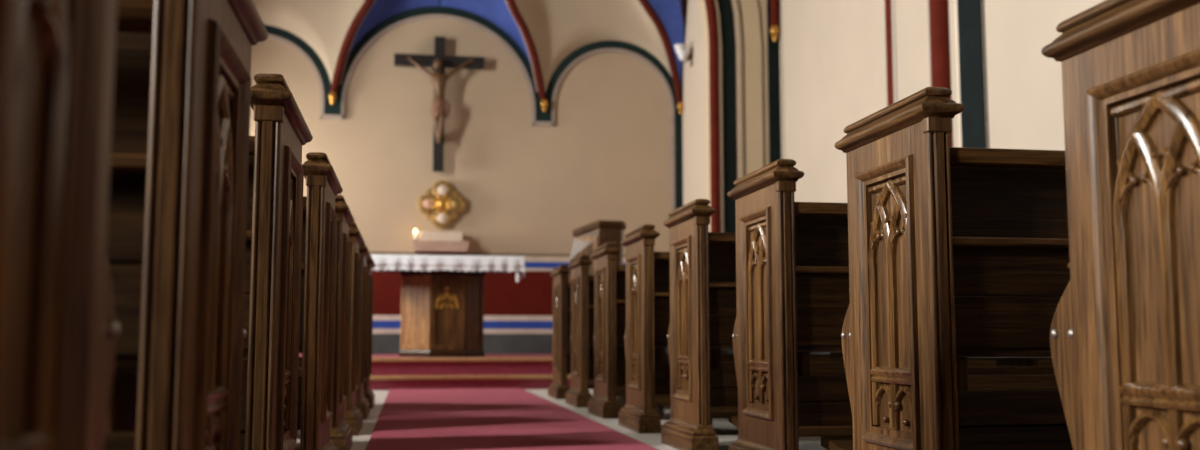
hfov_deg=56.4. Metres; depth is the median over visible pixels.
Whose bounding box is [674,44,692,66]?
wall lamp
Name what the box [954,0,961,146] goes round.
painted stripe
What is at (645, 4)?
rib
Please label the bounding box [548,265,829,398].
pew
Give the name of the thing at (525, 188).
wall
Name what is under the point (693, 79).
wall
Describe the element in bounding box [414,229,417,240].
candle
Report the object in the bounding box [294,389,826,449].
floor
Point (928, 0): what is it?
painted stripe
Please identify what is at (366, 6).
rib
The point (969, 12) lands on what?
painted stripe
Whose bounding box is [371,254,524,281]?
altar cloth
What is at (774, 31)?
rib
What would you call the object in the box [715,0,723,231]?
painted band
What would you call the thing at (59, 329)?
pew
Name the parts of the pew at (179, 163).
rail, seat, backrest, rail, post, panel, panel frame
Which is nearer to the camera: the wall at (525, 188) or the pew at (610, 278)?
the pew at (610, 278)
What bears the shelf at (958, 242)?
attached to the pew at (931, 222)
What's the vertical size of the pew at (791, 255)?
1.000 m
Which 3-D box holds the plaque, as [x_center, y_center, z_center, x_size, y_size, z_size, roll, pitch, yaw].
[-1.877,-0.245,13.316,0.574,0.574,0.106,1,-6,-10]
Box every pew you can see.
[0,0,119,449]
[104,0,268,449]
[108,73,312,449]
[249,152,342,449]
[297,195,354,449]
[299,222,363,435]
[299,242,370,419]
[299,256,375,408]
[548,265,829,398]
[565,255,829,407]
[588,242,1051,419]
[618,224,1052,433]
[661,199,1054,449]
[727,159,1060,449]
[834,87,1072,449]
[1041,0,1199,449]
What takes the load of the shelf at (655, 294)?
attached to the pew at (647, 270)
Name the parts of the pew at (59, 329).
panel frame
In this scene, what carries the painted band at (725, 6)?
attached to the wall at (750, 16)
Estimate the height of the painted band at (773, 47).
5.940 m
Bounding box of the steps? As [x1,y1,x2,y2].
[299,354,570,389]
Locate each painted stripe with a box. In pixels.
[885,0,893,105]
[893,0,897,101]
[928,0,930,86]
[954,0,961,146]
[957,0,986,147]
[982,0,989,147]
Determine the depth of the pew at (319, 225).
3.31 m
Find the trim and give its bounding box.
[704,0,721,349]
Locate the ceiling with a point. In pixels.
(557, 28)
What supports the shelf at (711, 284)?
attached to the pew at (702, 261)
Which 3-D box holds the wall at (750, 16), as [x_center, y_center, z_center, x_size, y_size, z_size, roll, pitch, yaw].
[-1.718,-2.024,12.289,8.180,7.400,0.280,1,-6,-10]
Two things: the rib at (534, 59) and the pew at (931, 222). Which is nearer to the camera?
the pew at (931, 222)
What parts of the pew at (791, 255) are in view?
panel frame, panel, post, seat, rail, backrest, rail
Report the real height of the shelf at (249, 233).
0.018 m
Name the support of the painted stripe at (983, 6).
attached to the wall at (833, 71)
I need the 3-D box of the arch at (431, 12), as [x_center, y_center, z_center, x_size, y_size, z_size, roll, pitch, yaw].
[-1.925,-1.952,13.510,2.556,1.453,0.040,1,-6,-10]
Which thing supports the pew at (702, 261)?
on the floor
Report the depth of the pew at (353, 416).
5.31 m
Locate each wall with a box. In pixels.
[250,18,670,254]
[682,0,705,205]
[699,0,768,231]
[779,0,1104,202]
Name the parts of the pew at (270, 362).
backrest, rail, seat, rail, post, panel, panel frame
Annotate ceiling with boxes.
[253,0,685,92]
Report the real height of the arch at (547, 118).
2.703 m
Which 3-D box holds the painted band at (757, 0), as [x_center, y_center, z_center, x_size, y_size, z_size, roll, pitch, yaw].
[-1.694,-2.742,12.220,7.210,5.895,0.006,1,-6,-10]
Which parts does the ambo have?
panel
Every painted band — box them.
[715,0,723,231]
[717,0,736,232]
[732,0,740,178]
[737,0,745,175]
[757,0,764,166]
[767,0,780,163]
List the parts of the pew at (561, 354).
panel frame, panel, post, backrest, rail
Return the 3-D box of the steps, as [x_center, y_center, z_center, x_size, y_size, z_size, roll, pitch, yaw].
[-1.643,1.476,11.490,5.980,0.274,3.415,1,-6,-10]
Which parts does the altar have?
panel, panel frame, crown moulding, panel frame, panel frame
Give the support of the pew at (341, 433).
on the floor
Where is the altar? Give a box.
[376,269,507,356]
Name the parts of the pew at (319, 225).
backrest, rail, rail, post, panel, panel frame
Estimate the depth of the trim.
12.53 m
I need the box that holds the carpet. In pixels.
[366,388,657,449]
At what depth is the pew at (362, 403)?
6.31 m
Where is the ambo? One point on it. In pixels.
(588, 237)
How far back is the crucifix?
13.30 m
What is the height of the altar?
0.993 m
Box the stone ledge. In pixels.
[412,231,468,252]
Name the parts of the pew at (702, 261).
panel frame, panel, post, seat, rail, backrest, rail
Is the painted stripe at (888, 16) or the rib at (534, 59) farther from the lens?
the rib at (534, 59)
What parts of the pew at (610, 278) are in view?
panel frame, panel, post, rail, backrest, rail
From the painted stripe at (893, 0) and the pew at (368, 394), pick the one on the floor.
the pew at (368, 394)
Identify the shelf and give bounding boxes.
[110,154,147,172]
[246,231,251,240]
[616,300,625,302]
[654,293,669,296]
[709,282,735,286]
[796,266,848,272]
[953,237,1068,247]
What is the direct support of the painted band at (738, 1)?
attached to the wall at (750, 16)
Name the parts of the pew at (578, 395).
panel frame, panel, post, rail, backrest, rail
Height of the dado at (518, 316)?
1.210 m
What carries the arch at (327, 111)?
attached to the wall at (525, 188)
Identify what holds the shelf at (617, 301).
attached to the pew at (610, 278)
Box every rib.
[328,0,374,104]
[505,0,547,111]
[638,0,683,113]
[770,0,779,41]
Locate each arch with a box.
[264,25,343,119]
[337,6,539,125]
[531,40,682,210]
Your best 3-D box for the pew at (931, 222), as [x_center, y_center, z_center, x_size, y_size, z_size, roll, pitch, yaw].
[2.133,0.231,2.809,2.994,1.000,0.790,1,-6,-10]
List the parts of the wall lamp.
lamp shade, lamp shade, plate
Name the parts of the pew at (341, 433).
rail, post, panel, panel frame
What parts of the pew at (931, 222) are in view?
panel frame, panel, post, seat, rail, backrest, rail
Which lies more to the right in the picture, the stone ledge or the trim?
the trim
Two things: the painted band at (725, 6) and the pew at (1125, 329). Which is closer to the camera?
the pew at (1125, 329)
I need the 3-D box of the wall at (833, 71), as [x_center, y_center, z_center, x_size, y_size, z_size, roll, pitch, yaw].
[3.457,-2.728,5.349,0.300,7.400,15.800,1,-6,-10]
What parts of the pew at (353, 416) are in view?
post, panel, panel frame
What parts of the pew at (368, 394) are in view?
post, panel, panel frame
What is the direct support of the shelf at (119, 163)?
attached to the pew at (179, 163)
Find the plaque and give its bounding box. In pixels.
[418,180,465,228]
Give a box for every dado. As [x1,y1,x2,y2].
[299,252,668,354]
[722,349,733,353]
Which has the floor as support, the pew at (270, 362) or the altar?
the pew at (270, 362)
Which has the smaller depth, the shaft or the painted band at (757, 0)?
the shaft
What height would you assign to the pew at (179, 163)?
1.000 m
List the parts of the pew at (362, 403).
post, panel, panel frame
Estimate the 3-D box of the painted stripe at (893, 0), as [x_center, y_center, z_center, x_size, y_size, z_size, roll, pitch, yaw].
[2.553,-3.006,9.834,0.005,5.940,0.025,1,-6,-10]
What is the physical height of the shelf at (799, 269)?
0.018 m
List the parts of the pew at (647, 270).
panel frame, panel, post, seat, rail, backrest, rail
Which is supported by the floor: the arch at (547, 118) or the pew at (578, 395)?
the pew at (578, 395)
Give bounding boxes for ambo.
[569,220,625,281]
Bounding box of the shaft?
[929,0,952,146]
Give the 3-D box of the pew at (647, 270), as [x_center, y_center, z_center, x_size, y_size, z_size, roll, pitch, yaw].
[1.628,0.533,5.781,2.994,1.000,0.790,1,-6,-10]
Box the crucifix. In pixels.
[394,36,483,171]
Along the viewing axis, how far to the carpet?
5.69 m
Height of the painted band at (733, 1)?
5.605 m

